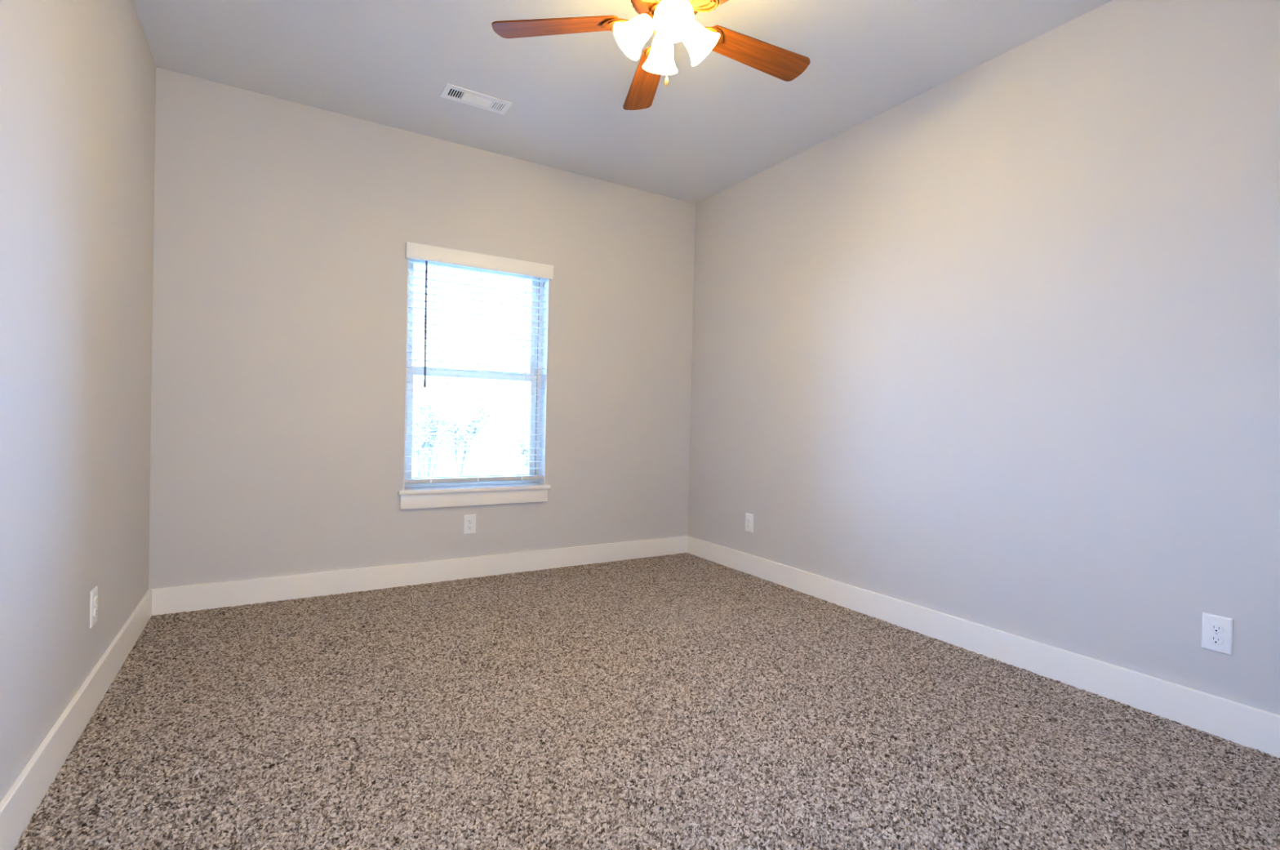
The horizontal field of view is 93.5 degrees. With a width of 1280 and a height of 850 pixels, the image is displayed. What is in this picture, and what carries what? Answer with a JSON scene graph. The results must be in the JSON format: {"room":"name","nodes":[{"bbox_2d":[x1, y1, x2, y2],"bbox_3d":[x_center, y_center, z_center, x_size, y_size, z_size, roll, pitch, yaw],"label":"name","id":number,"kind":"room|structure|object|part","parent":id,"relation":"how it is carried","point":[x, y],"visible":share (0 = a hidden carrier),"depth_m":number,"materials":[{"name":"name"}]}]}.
{"room":"empty bedroom","nodes":[
{"label":"empty bedroom","id":0,"kind":"room"},
{"bbox_2d":[0,0,155,801],"bbox_3d":[-1.442,-0.367,1.188,0.190,2.940,4.150,1,1,-31],"label":"wall","id":1,"kind":"structure","parent":0,"point":[77,77],"depth_m":1.79,"materials":[{"name":"paint"}]},
{"bbox_2d":[0,589,151,849],"bbox_3d":[-1.384,0.942,1.256,0.016,0.148,4.118,1,1,-31],"label":"baseboard","id":2,"kind":"structure","parent":1,"relation":"attached to","point":[18,806],"depth_m":1.75,"materials":[{"name":"paint"}]},
{"bbox_2d":[89,585,97,627],"bbox_3d":[-1.886,0.628,2.085,0.010,0.125,0.079,1,1,-31],"label":"wall outlet","id":3,"kind":"object","parent":1,"relation":"attached to","point":[94,593],"visible":1,"depth_m":2.07,"materials":[{"name":"plastic"}]},
{"bbox_2d":[93,607,97,617],"bbox_3d":[-1.884,0.648,2.086,0.005,0.028,0.034,1,1,-31],"label":"receptacle","id":4,"kind":"object","parent":3,"relation":"attached to","point":[95,610],"depth_m":2.08,"materials":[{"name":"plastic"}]},
{"bbox_2d":[93,595,97,605],"bbox_3d":[-1.883,0.608,2.086,0.005,0.028,0.034,1,1,-31],"label":"receptacle","id":5,"kind":"object","parent":3,"relation":"attached to","point":[95,597],"depth_m":2.08,"materials":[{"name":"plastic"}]},
{"bbox_2d":[148,66,695,589],"bbox_3d":[-1.066,-0.389,3.956,3.707,2.940,0.190,1,1,-31],"label":"wall","id":6,"kind":"structure","parent":0,"point":[282,228],"depth_m":3.48,"materials":[{"name":"paint"}]},
{"bbox_2d":[149,535,687,615],"bbox_3d":[-1.043,0.920,3.882,3.326,0.148,0.016,1,1,-31],"label":"baseboard","id":7,"kind":"structure","parent":6,"relation":"attached to","point":[166,600],"depth_m":3.60,"materials":[{"name":"paint"}]},
{"bbox_2d":[463,514,475,534],"bbox_3d":[-1.087,0.635,3.852,0.079,0.125,0.010,1,1,-31],"label":"wall outlet","id":8,"kind":"object","parent":6,"relation":"attached to","point":[469,520],"visible":1,"depth_m":3.85,"materials":[{"name":"plastic"}]},
{"bbox_2d":[466,524,472,529],"bbox_3d":[-1.086,0.655,3.849,0.034,0.028,0.005,1,1,-31],"label":"receptacle","id":9,"kind":"object","parent":8,"relation":"attached to","point":[468,526],"depth_m":3.85,"materials":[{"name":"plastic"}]},
{"bbox_2d":[397,257,550,509],"bbox_3d":[-1.065,-0.283,3.936,0.973,1.590,0.222,1,1,-31],"label":"window","id":10,"kind":"structure","parent":6,"relation":"in","point":[415,495],"depth_m":3.98,"materials":[{"name":"plastic"}]},
{"bbox_3d":[-1.100,0.014,3.989,0.848,0.724,0.028,1,1,-31],"label":"sash","id":11,"kind":"part","parent":10,"relation":"part of","materials":[{"name":"plastic"}]},
{"bbox_3d":[-1.100,-0.691,4.008,0.848,0.716,0.026,1,1,-31],"label":"sash","id":12,"kind":"part","parent":10,"relation":"part of","materials":[{"name":"glass"}]},
{"bbox_3d":[-1.068,0.412,3.921,0.973,0.026,0.170,1,1,-31],"label":"sill","id":13,"kind":"part","parent":10,"relation":"part of","materials":[{"name":"paint"}]},
{"bbox_2d":[404,241,553,484],"bbox_3d":[-1.032,-0.361,3.890,0.944,1.455,0.105,1,1,-31],"label":"window blind","id":14,"kind":"object","parent":10,"relation":"attached to","point":[427,253],"visible":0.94,"depth_m":3.86,"materials":[{"name":"white plastic"}]},
{"bbox_3d":[-1.292,-0.335,3.758,0.016,1.386,0.060,1,1,-27],"label":"ladder cord","id":15,"kind":"part","parent":14,"relation":"part of","materials":[{"name":"white fabric"}]},
{"bbox_3d":[-1.061,0.352,3.916,0.903,0.027,0.054,1,1,-31],"label":"rail","id":16,"kind":"part","parent":14,"relation":"part of","materials":[{"name":"white plastic"}]},
{"bbox_3d":[-1.041,-0.330,3.911,0.016,1.386,0.060,1,1,-27],"label":"ladder cord","id":17,"kind":"part","parent":14,"relation":"part of","materials":[{"name":"white fabric"}]},
{"bbox_3d":[-0.787,-0.326,4.065,0.016,1.386,0.060,1,1,-27],"label":"ladder cord","id":18,"kind":"part","parent":14,"relation":"part of","materials":[{"name":"white fabric"}]},
{"bbox_2d":[133,0,1112,204],"bbox_3d":[0.093,-1.762,2.086,3.327,0.100,4.150,1,1,-31],"label":"ceiling","id":19,"kind":"structure","parent":0,"point":[720,122],"depth_m":2.92,"materials":[{"name":"paint"}]},
{"bbox_2d":[440,83,512,115],"bbox_3d":[-0.877,-1.743,3.232,0.348,0.007,0.146,1,1,-31],"label":"ceiling vent","id":20,"kind":"object","parent":19,"relation":"in","point":[458,94],"visible":1,"depth_m":3.22,"materials":[{"name":"metal"}]},
{"bbox_2d":[491,0,810,110],"bbox_3d":[0.139,-1.469,2.203,1.222,0.484,1.257,1,1,-31],"label":"ceiling fan","id":21,"kind":"object","parent":19,"relation":"hanging from","point":[672,21],"visible":1,"depth_m":2.24,"materials":[{"name":"brown wood"}]},
{"bbox_3d":[-0.312,-1.482,2.243,0.479,0.006,0.136,1,12,8],"label":"blade","id":22,"kind":"part","parent":21,"relation":"part of","materials":[{"name":"brown wood"}]},
{"bbox_3d":[-0.007,-1.420,2.175,0.138,0.116,0.138,47,-5,-6],"label":"lamp shade","id":23,"kind":"part","parent":21,"relation":"part of","materials":[{"name":"white glass"}]},
{"bbox_3d":[0.024,-1.479,2.595,0.136,0.006,0.479,-10,3,-10],"label":"blade","id":24,"kind":"part","parent":21,"relation":"part of","materials":[{"name":"brown wood"}]},
{"bbox_3d":[0.084,-1.419,2.292,0.138,0.116,0.138,1,46,-7],"label":"lamp shade","id":25,"kind":"part","parent":21,"relation":"part of","materials":[{"name":"white glass"}]},
{"bbox_3d":[0.098,-1.335,2.184,0.003,0.142,0.003,1,1,-31],"label":"pull chain","id":26,"kind":"part","parent":21,"relation":"part of","materials":[{"name":"white metal"}]},
{"bbox_3d":[0.110,-1.421,2.089,0.043,0.043,0.077,1,46,-7],"label":"bulb","id":27,"kind":"part","parent":21,"relation":"part of","materials":[{"name":"white glass"}]},
{"bbox_3d":[0.110,-1.416,2.084,0.138,0.116,0.138,1,-44,-7],"label":"lamp shade","id":28,"kind":"part","parent":21,"relation":"part of","materials":[{"name":"white glass"}]},
{"bbox_3d":[0.201,-1.415,2.202,0.138,0.116,0.138,-44,6,-5],"label":"lamp shade","id":29,"kind":"part","parent":21,"relation":"part of","materials":[{"name":"white glass"}]},
{"bbox_3d":[0.463,-1.466,2.384,0.479,0.006,0.136,1,-10,-28],"label":"blade","id":30,"kind":"part","parent":21,"relation":"part of","materials":[{"name":"brown wood"}]},
{"bbox_2d":[687,0,1279,715],"bbox_3d":[1.563,-0.317,3.015,0.190,2.940,4.150,1,1,-31],"label":"wall","id":31,"kind":"structure","parent":0,"point":[998,348],"depth_m":2.59,"materials":[{"name":"paint"}]},
{"bbox_2d":[745,512,753,533],"bbox_3d":[0.748,0.672,4.136,0.010,0.125,0.079,1,1,-31],"label":"wall outlet","id":32,"kind":"object","parent":31,"relation":"attached to","point":[748,517],"visible":1,"depth_m":4.13,"materials":[{"name":"plastic"}]},
{"bbox_2d":[687,535,1279,757],"bbox_3d":[1.445,0.988,2.976,0.016,0.148,4.118,1,1,-31],"label":"baseboard","id":33,"kind":"structure","parent":31,"relation":"attached to","point":[1248,726],"depth_m":2.54,"materials":[{"name":"paint"}]},
{"bbox_2d":[1201,612,1233,655],"bbox_3d":[1.995,0.722,2.084,0.010,0.125,0.079,1,1,-31],"label":"wall outlet","id":34,"kind":"object","parent":31,"relation":"attached to","point":[1216,630],"visible":1,"depth_m":2.08,"materials":[{"name":"plastic"}]},
{"bbox_2d":[1209,634,1222,644],"bbox_3d":[1.992,0.742,2.083,0.005,0.028,0.034,1,1,-31],"label":"receptacle","id":35,"kind":"object","parent":34,"relation":"attached to","point":[1214,638],"depth_m":2.08,"materials":[{"name":"plastic"}]},
{"bbox_2d":[1209,622,1223,633],"bbox_3d":[1.993,0.702,2.083,0.005,0.028,0.034,1,1,-31],"label":"receptacle","id":36,"kind":"object","parent":34,"relation":"attached to","point":[1215,628],"depth_m":2.08,"materials":[{"name":"plastic"}]},
{"bbox_3d":[0.027,1.084,2.118,3.327,0.088,4.150,1,1,-31],"label":"floor","id":37,"kind":"structure","parent":0,"visible":0},
{"bbox_2d":[14,552,1279,849],"bbox_3d":[0.029,1.027,2.116,3.296,0.020,4.117,1,1,-31],"label":"carpet","id":38,"kind":"object","parent":37,"relation":"on","point":[682,700],"visible":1,"depth_m":1.96,"materials":[{"name":"carpet"}]},
{"label":"outside","id":39,"kind":"structure","parent":0,"visible":0},
{"bbox_2d":[411,436,528,477],"bbox_3d":[-1.061,1.533,3.896,80.000,0.001,80.000,1,1,-31],"label":"ground","id":40,"kind":"structure","parent":39,"point":[491,444],"depth_m":21.22,"materials":[{"name":"white"}]},
{"bbox_2d":[412,349,489,476],"bbox_3d":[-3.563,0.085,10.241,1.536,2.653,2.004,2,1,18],"label":"shrub","id":41,"kind":"object","parent":40,"relation":"on","point":[420,407],"visible":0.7,"depth_m":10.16,"materials":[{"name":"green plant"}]},
{"bbox_3d":[-3.549,0.181,10.269,0.952,2.460,1.450,1,1,14],"label":"stem","id":42,"kind":"part","parent":41,"relation":"part of","materials":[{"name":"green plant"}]},
{"bbox_2d":[413,377,507,475],"bbox_3d":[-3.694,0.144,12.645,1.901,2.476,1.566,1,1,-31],"label":"shrub","id":43,"kind":"object","parent":40,"relation":"on","point":[475,416],"visible":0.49,"depth_m":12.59,"materials":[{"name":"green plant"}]},
{"bbox_3d":[-3.712,0.218,12.714,1.270,2.325,0.907,1,1,-31],"label":"stem","id":44,"kind":"part","parent":43,"relation":"part of","materials":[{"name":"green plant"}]},
{"bbox_2d":[494,402,529,474],"bbox_3d":[-1.998,0.473,11.430,1.336,1.924,1.627,1,1,7],"label":"shrub","id":45,"kind":"object","parent":40,"relation":"on","point":[526,437],"visible":0.27,"depth_m":11.18,"materials":[{"name":"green plant"}]},
{"bbox_3d":[-1.998,0.576,11.393,0.821,1.720,0.986,2,1,17],"label":"stem","id":46,"kind":"part","parent":45,"relation":"part of","materials":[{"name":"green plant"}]}
]}

